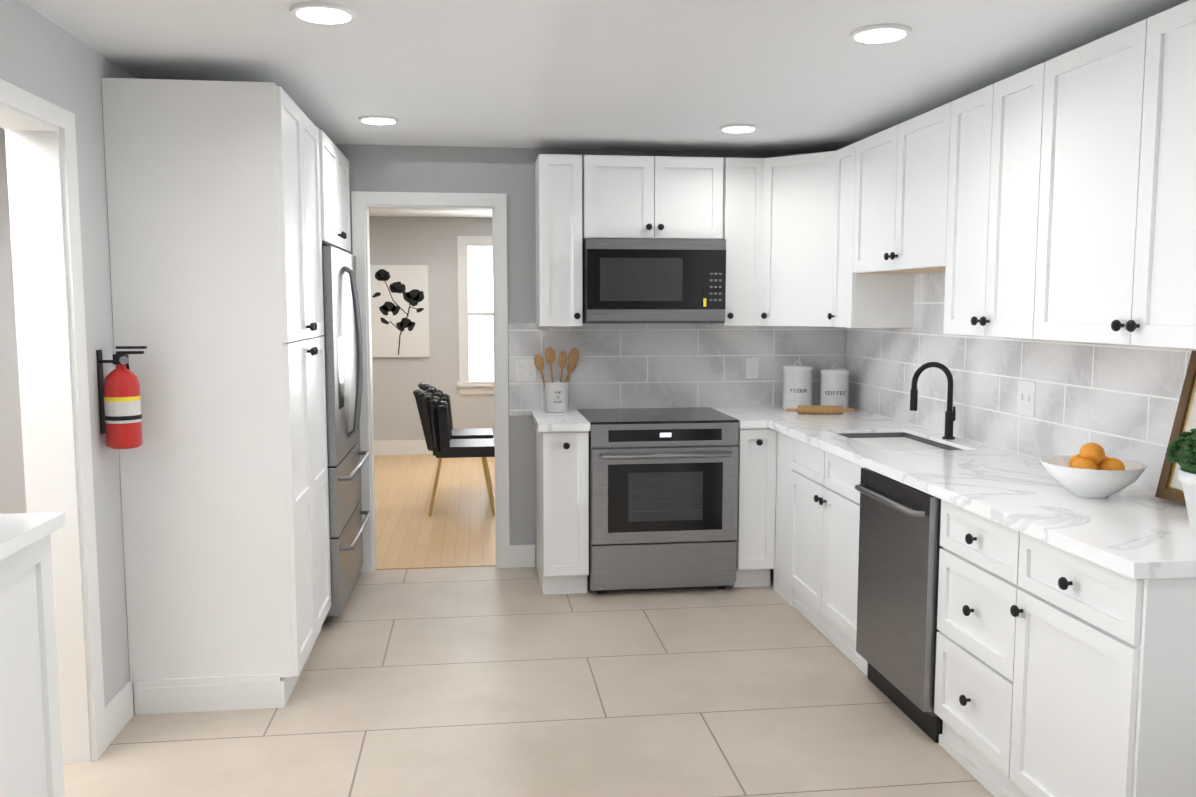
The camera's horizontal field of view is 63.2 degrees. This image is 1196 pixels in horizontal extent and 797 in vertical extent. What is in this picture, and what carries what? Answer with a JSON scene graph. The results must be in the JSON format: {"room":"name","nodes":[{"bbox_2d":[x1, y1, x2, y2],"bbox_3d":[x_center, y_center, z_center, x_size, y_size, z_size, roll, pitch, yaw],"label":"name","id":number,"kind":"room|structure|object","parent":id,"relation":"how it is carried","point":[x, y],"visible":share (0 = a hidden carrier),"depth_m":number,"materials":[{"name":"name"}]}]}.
{"room":"kitchen","nodes":[
{"label":"kitchen","id":0,"kind":"room"},
{"bbox_2d":[0,127,26,513],"bbox_3d":[-2.605,-0.133,4.727,1.130,2.386,0.120,-1,6,-7],"label":"wall","id":1,"kind":"structure","parent":0,"point":[12,490],"depth_m":4.62,"materials":[{"name":"grey paint"}]},
{"bbox_2d":[0,0,136,705],"bbox_3d":[-1.463,0.246,0.792,0.140,2.386,9.430,-1,6,-7],"label":"wall","id":2,"kind":"structure","parent":0,"point":[44,58],"depth_m":3.32,"materials":[{"name":"grey paint"}]},
{"bbox_2d":[0,79,106,763],"bbox_3d":[-1.708,0.191,2.726,0.176,2.125,0.993,-1,6,-7],"label":"door frame","id":3,"kind":"structure","parent":2,"relation":"attached to","point":[42,175],"depth_m":3.11,"materials":[{"name":"white wood"}]},
{"bbox_2d":[105,682,133,746],"bbox_3d":[-1.710,1.123,3.456,0.015,0.130,0.273,-1,6,-7],"label":"baseboard","id":4,"kind":"structure","parent":2,"relation":"attached to","point":[119,712],"depth_m":3.45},
{"bbox_2d":[96,346,146,448],"bbox_3d":[-1.642,-0.006,3.374,0.156,0.352,0.130,-1,6,-7],"label":"fire extinguisher","id":5,"kind":"object","parent":2,"relation":"attached to","point":[120,413],"visible":1,"depth_m":3.33,"materials":[{"name":"red metal"}]},
{"bbox_2d":[321,130,350,253],"bbox_3d":[-1.600,-1.003,4.794,0.618,0.504,0.955,-1,6,-7],"label":"upper cabinet","id":6,"kind":"object","parent":2,"relation":"attached to","point":[335,166],"depth_m":4.78,"materials":[{"name":"white wood"}]},
{"bbox_2d":[369,216,494,439],"bbox_3d":[-1.591,-0.628,9.861,4.840,2.386,0.120,-1,6,-7],"label":"wall","id":7,"kind":"structure","parent":0,"point":[431,242],"depth_m":9.78,"materials":[{"name":"grey paint"}]},
{"bbox_2d":[370,265,429,356],"bbox_3d":[-1.999,-0.872,9.707,0.607,0.915,0.031,-1,6,-7],"label":"painting","id":8,"kind":"object","parent":7,"relation":"attached to","point":[399,310],"visible":1,"depth_m":9.70,"materials":[{"name":"white paper"}]},
{"bbox_2d":[374,438,494,454],"bbox_3d":[-1.583,0.491,9.901,4.600,0.150,0.015,-1,6,-7],"label":"baseboard","id":9,"kind":"structure","parent":7,"relation":"attached to","point":[400,447],"depth_m":9.83,"materials":[{"name":"white wood"}]},
{"bbox_2d":[457,236,493,393],"bbox_3d":[-0.724,-0.841,9.860,1.413,1.590,0.059,-1,6,-7],"label":"dining window","id":10,"kind":"structure","parent":7,"relation":"in","point":[475,312],"depth_m":9.81,"materials":[{"name":"white glass"}]},
{"bbox_2d":[374,454,495,565],"bbox_3d":[-1.318,0.796,7.836,4.840,0.060,4.460,-1,6,-7],"label":"floor","id":11,"kind":"structure","parent":0,"point":[457,526],"depth_m":7.15,"materials":[{"name":"brown wood"}]},
{"bbox_2d":[413,389,494,516],"bbox_3d":[-1.057,0.379,7.171,0.598,0.903,0.490,-1,6,-7],"label":"dining chair","id":12,"kind":"object","parent":11,"relation":"on","point":[435,421],"visible":1,"depth_m":6.99,"materials":[{"name":"black leather"}]},
{"bbox_2d":[418,383,493,497],"bbox_3d":[-1.135,0.320,7.783,0.598,0.903,0.490,-1,6,-7],"label":"dining chair","id":13,"kind":"object","parent":11,"relation":"on","point":[481,433],"visible":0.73,"depth_m":7.65,"materials":[{"name":"black leather"}]},
{"bbox_2d":[63,566,993,796],"bbox_3d":[0.324,1.445,1.105,3.736,0.060,9.370,-1,6,-7],"label":"floor","id":14,"kind":"structure","parent":0,"point":[489,681],"depth_m":3.61,"materials":[{"name":"beige tile"}]},
{"bbox_2d":[0,512,65,796],"bbox_3d":[-1.167,0.971,0.370,0.321,1.024,3.984,-1,6,-7],"label":"base cabinet","id":15,"kind":"object","parent":14,"relation":"on","point":[31,759],"visible":1,"depth_m":2.19,"materials":[{"name":"white wood"}]},
{"bbox_2d":[101,78,336,714],"bbox_3d":[-1.491,-0.020,3.973,0.605,2.304,0.870,-1,6,-7],"label":"tall cabinet","id":16,"kind":"object","parent":14,"relation":"on","point":[235,305],"depth_m":3.56,"materials":[{"name":"white wood"}]},
{"bbox_2d":[325,250,352,605],"bbox_3d":[-1.620,0.150,4.921,0.545,1.784,0.973,-1,6,-7],"label":"refrigerator","id":17,"kind":"object","parent":14,"relation":"on","point":[334,262],"depth_m":4.60,"materials":[{"name":"metal"}]},
{"bbox_2d":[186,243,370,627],"bbox_3d":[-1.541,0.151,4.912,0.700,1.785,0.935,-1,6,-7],"label":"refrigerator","id":18,"kind":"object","parent":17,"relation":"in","point":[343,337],"depth_m":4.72,"materials":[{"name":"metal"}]},
{"bbox_2d":[534,422,574,594],"bbox_3d":[-0.203,0.569,5.312,0.234,0.876,0.638,-1,6,-7],"label":"base cabinet","id":19,"kind":"object","parent":14,"relation":"on","point":[555,453],"depth_m":5.01,"materials":[{"name":"white wood"}]},
{"bbox_2d":[567,407,754,593],"bbox_3d":[0.309,0.550,5.354,0.897,0.905,0.658,-1,6,-7],"label":"base cabinet","id":20,"kind":"object","parent":14,"relation":"on","point":[658,504],"depth_m":5.04,"materials":[{"name":"wood"}]},
{"bbox_2d":[531,407,730,433],"bbox_3d":[0.177,0.109,5.296,1.047,0.042,0.659,-1,6,-7],"label":"countertop","id":21,"kind":"structure","parent":20,"relation":"on","point":[545,422],"depth_m":5.21,"materials":[{"name":"white stone"}]},
{"bbox_2d":[534,347,578,412],"bbox_3d":[-0.231,-0.108,5.462,0.253,0.364,0.140,-1,6,-7],"label":"utensil crock","id":22,"kind":"object","parent":21,"relation":"on","point":[556,396],"visible":1,"depth_m":5.44,"materials":[{"name":"white ceramic"}]},
{"bbox_2d":[577,407,739,594],"bbox_3d":[0.312,0.546,5.329,0.781,0.918,0.710,-1,6,-7],"label":"range","id":23,"kind":"object","parent":20,"relation":"in","point":[662,485],"depth_m":5.04,"materials":[{"name":"metal"}]},
{"bbox_2d":[751,430,766,586],"bbox_3d":[0.800,0.557,5.439,0.202,0.876,0.638,-1,6,-7],"label":"base cabinet","id":24,"kind":"object","parent":14,"relation":"on","point":[760,435],"depth_m":5.14,"materials":[{"name":"white wood"}]},
{"bbox_2d":[763,426,786,597],"bbox_3d":[1.242,0.598,5.014,0.671,0.876,0.360,-1,6,-7],"label":"base cabinet","id":25,"kind":"object","parent":14,"relation":"on","point":[775,480],"depth_m":5.11,"materials":[{"name":"white wood"}]},
{"bbox_2d":[783,430,846,652],"bbox_3d":[1.318,0.654,4.425,0.669,0.876,0.953,-1,6,-7],"label":"base cabinet","id":26,"kind":"object","parent":14,"relation":"on","point":[815,540],"depth_m":4.49,"materials":[{"name":"white wood"}]},
{"bbox_2d":[843,458,922,722],"bbox_3d":[1.412,0.725,3.687,0.669,0.876,0.687,-1,6,-7],"label":"dishwasher","id":27,"kind":"object","parent":14,"relation":"on","point":[885,512],"depth_m":3.66,"materials":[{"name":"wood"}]},
{"bbox_2d":[915,490,1195,796],"bbox_3d":[1.517,0.805,2.863,0.669,0.876,1.007,-1,6,-7],"label":"base cabinet","id":28,"kind":"object","parent":14,"relation":"on","point":[997,622],"depth_m":2.68,"materials":[{"name":"white wood"}]},
{"bbox_2d":[727,407,1195,581],"bbox_3d":[1.281,0.234,4.019,0.816,0.039,3.484,-1,6,-7],"label":"countertop","id":29,"kind":"structure","parent":28,"relation":"on","point":[1138,531],"depth_m":3.07,"materials":[{"name":"white stone"}]},
{"bbox_2d":[783,361,812,409],"bbox_3d":[1.148,-0.078,5.585,0.172,0.280,0.172,-1,6,-7],"label":"flour canister","id":30,"kind":"object","parent":29,"relation":"on","point":[797,385],"visible":0.9,"depth_m":5.52,"materials":[{"name":"white ceramic"}]},
{"bbox_2d":[786,405,854,413],"bbox_3d":[1.223,0.062,5.342,0.371,0.047,0.048,0,6,3],"label":"rolling pin","id":31,"kind":"object","parent":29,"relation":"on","point":[815,409],"visible":1,"depth_m":5.33,"materials":[{"name":"brown wood"}]},
{"bbox_2d":[820,365,849,407],"bbox_3d":[1.349,-0.063,5.536,0.164,0.260,0.164,-1,6,-7],"label":"jar","id":32,"kind":"object","parent":29,"relation":"on","point":[834,387],"visible":1,"depth_m":5.47,"materials":[{"name":"ceramic"}]},
{"bbox_2d":[847,430,962,449],"bbox_3d":[1.337,0.302,4.360,0.414,0.209,0.704,-1,6,-7],"label":"sink","id":33,"kind":"object","parent":29,"relation":"in","point":[885,439],"depth_m":4.56,"materials":[{"name":"grey metal"}]},
{"bbox_2d":[910,362,958,437],"bbox_3d":[1.500,0.010,4.328,0.214,0.347,0.084,-1,6,-7],"label":"faucet","id":34,"kind":"object","parent":29,"relation":"on","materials":[{"name":"black metal"}]},
{"bbox_2d":[1040,443,1146,498],"bbox_3d":[1.552,0.222,3.053,0.302,0.169,0.302,-1,6,-7],"label":"fruit bowl","id":35,"kind":"object","parent":29,"relation":"on","point":[1091,470],"visible":1,"depth_m":3.00,"materials":[{"name":"white ceramic"}]},
{"bbox_2d":[1155,351,1195,504],"bbox_3d":[1.811,0.103,2.765,0.125,0.456,0.450,-1,6,-7],"label":"art","id":36,"kind":"object","parent":29,"relation":"on","point":[1169,487],"visible":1,"depth_m":2.96,"materials":[{"name":"brown wood"}]},
{"bbox_2d":[1165,429,1195,530],"bbox_3d":[1.660,0.210,2.570,0.278,0.285,0.281,-1,6,-7],"label":"potted plant","id":37,"kind":"object","parent":29,"relation":"on","point":[1182,453],"visible":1,"depth_m":2.57,"materials":[{"name":"green plant"}]},
{"bbox_2d":[335,144,845,565],"bbox_3d":[-0.266,-0.219,5.614,3.736,2.386,0.120,-1,6,-7],"label":"wall","id":38,"kind":"structure","parent":0,"point":[510,172],"depth_m":5.44,"materials":[{"name":"grey paint"}]},
{"bbox_2d":[351,191,509,572],"bbox_3d":[-0.939,-0.084,5.541,0.846,2.132,0.156,-1,6,-7],"label":"door frame","id":39,"kind":"structure","parent":38,"relation":"attached to","point":[363,203],"depth_m":5.46,"materials":[{"name":"white wood"}]},
{"bbox_2d":[375,562,495,569],"bbox_3d":[-0.939,0.974,5.643,0.690,0.006,0.060,-1,6,-7],"label":"threshold","id":40,"kind":"object","parent":38,"relation":"attached to","point":[434,566],"visible":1,"depth_m":5.63,"materials":[{"name":"brown wood"}]},
{"bbox_2d":[535,154,586,326],"bbox_3d":[-0.217,-0.854,5.330,0.231,0.906,0.329,-1,6,-7],"label":"upper cabinet","id":41,"kind":"object","parent":38,"relation":"attached to","point":[560,179],"depth_m":5.18,"materials":[{"name":"white wood"}]},
{"bbox_2d":[587,155,722,223],"bbox_3d":[0.282,-1.094,5.371,0.759,0.436,0.329,-1,6,-7],"label":"upper cabinet","id":42,"kind":"object","parent":38,"relation":"attached to","point":[621,189],"depth_m":5.21,"materials":[{"name":"white wood"}]},
{"bbox_2d":[583,224,730,325],"bbox_3d":[0.287,-0.676,5.368,0.752,0.515,0.414,-1,6,-7],"label":"microwave","id":43,"kind":"object","parent":38,"relation":"attached to","point":[633,273],"depth_m":5.18,"materials":[{"name":"black metal"}]},
{"bbox_2d":[508,323,845,415],"bbox_3d":[0.479,-0.176,5.647,1.989,0.525,0.010,-1,6,-7],"label":"tile backsplash","id":44,"kind":"structure","parent":38,"relation":"attached to","point":[666,365],"depth_m":5.63,"materials":[{"name":"grey tile"}]},
{"bbox_2d":[723,157,754,325],"bbox_3d":[0.799,-0.864,5.442,0.262,0.906,0.362,-1,6,-7],"label":"upper cabinet","id":45,"kind":"object","parent":38,"relation":"attached to","point":[738,173],"depth_m":5.30,"materials":[{"name":"white wood"}]},
{"bbox_2d":[20,0,1188,217],"bbox_3d":[-0.592,-1.214,2.990,5.016,0.100,13.830,-1,6,-7],"label":"ceiling","id":46,"kind":"structure","parent":0,"point":[796,76],"depth_m":3.47,"materials":[{"name":"white paint"}]},
{"bbox_2d":[290,2,355,24],"bbox_3d":[-0.819,-1.148,2.902,0.190,0.013,0.190,-1,6,-7],"label":"recessed light","id":47,"kind":"object","parent":46,"relation":"in","point":[322,13],"visible":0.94,"depth_m":2.87,"materials":[{"name":"white plastic"}]},
{"bbox_2d":[358,115,398,124],"bbox_3d":[-1.032,-1.309,4.571,0.190,0.013,0.190,-1,6,-7],"label":"recessed light","id":48,"kind":"object","parent":46,"relation":"in","point":[378,120],"visible":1,"depth_m":4.54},
{"bbox_2d":[719,124,757,132],"bbox_3d":[0.694,-1.330,4.789,0.190,0.013,0.190,-1,6,-7],"label":"recessed light","id":49,"kind":"object","parent":46,"relation":"in","point":[738,128],"visible":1,"depth_m":4.75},
{"bbox_2d":[850,24,910,43],"bbox_3d":[0.907,-1.169,3.120,0.190,0.013,0.190,-1,6,-7],"label":"recessed light","id":50,"kind":"object","parent":46,"relation":"in","point":[879,33],"visible":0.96,"depth_m":3.10,"materials":[{"name":"white plastic"}]},
{"bbox_3d":[2.114,0.203,1.244,0.120,2.386,9.430,-1,6,-7],"label":"wall","id":51,"kind":"structure","parent":0,"visible":0},
{"bbox_2d":[516,359,535,380],"bbox_3d":[-0.411,-0.162,5.527,0.115,0.120,0.005,-1,6,-7],"label":"electrical outlet plate","id":52,"kind":"object","parent":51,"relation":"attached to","point":[525,369],"depth_m":5.53,"materials":[{"name":"white plastic"}]},
{"bbox_2d":[746,358,758,377],"bbox_3d":[0.903,-0.178,5.693,0.075,0.120,0.005,-1,6,-7],"label":"electrical outlet plate","id":53,"kind":"object","parent":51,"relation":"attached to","point":[752,364],"depth_m":5.69,"materials":[{"name":"white plastic"}]},
{"bbox_2d":[755,151,830,326],"bbox_3d":[1.186,-0.854,5.337,0.664,0.906,0.669,-1,6,-7],"label":"upper cabinet","id":54,"kind":"object","parent":51,"relation":"attached to","point":[793,192],"depth_m":5.21,"materials":[{"name":"white wood"}]},
{"bbox_2d":[827,141,913,327],"bbox_3d":[1.391,-0.815,4.932,0.361,0.906,0.371,-1,6,-7],"label":"upper cabinet","id":55,"kind":"object","parent":51,"relation":"attached to","point":[853,301],"depth_m":4.86,"materials":[{"name":"white wood"}]},
{"bbox_2d":[855,104,946,275],"bbox_3d":[1.483,-0.892,4.325,0.328,0.636,0.957,-1,6,-7],"label":"upper cabinet","id":56,"kind":"object","parent":51,"relation":"attached to","point":[903,166],"depth_m":4.25,"materials":[{"name":"white wood"}]},
{"bbox_2d":[931,70,1026,337],"bbox_3d":[1.583,-0.682,3.553,0.328,0.906,0.751,-1,6,-7],"label":"upper cabinet","id":57,"kind":"object","parent":51,"relation":"attached to","point":[985,125],"depth_m":3.56,"materials":[{"name":"white wood"}]},
{"bbox_2d":[845,272,1195,490],"bbox_3d":[1.691,-0.151,4.038,0.010,0.785,3.476,-1,6,-7],"label":"tile backsplash","id":58,"kind":"structure","parent":51,"relation":"attached to","point":[1117,401],"depth_m":3.91,"materials":[{"name":"grey tile"}]},
{"bbox_2d":[1017,380,1035,416],"bbox_3d":[1.703,-0.002,3.870,0.011,0.135,0.120,-1,6,-7],"label":"electrical outlet plate","id":59,"kind":"object","parent":51,"relation":"attached to","point":[1026,389],"depth_m":3.87,"materials":[{"name":"white plastic"}]},
{"bbox_2d":[1015,0,1195,348],"bbox_3d":[1.681,-0.609,2.787,0.328,0.906,1.038,-1,6,-7],"label":"upper cabinet","id":60,"kind":"object","parent":51,"relation":"attached to","point":[1054,199],"depth_m":2.85,"materials":[{"name":"white wood"}]}
]}

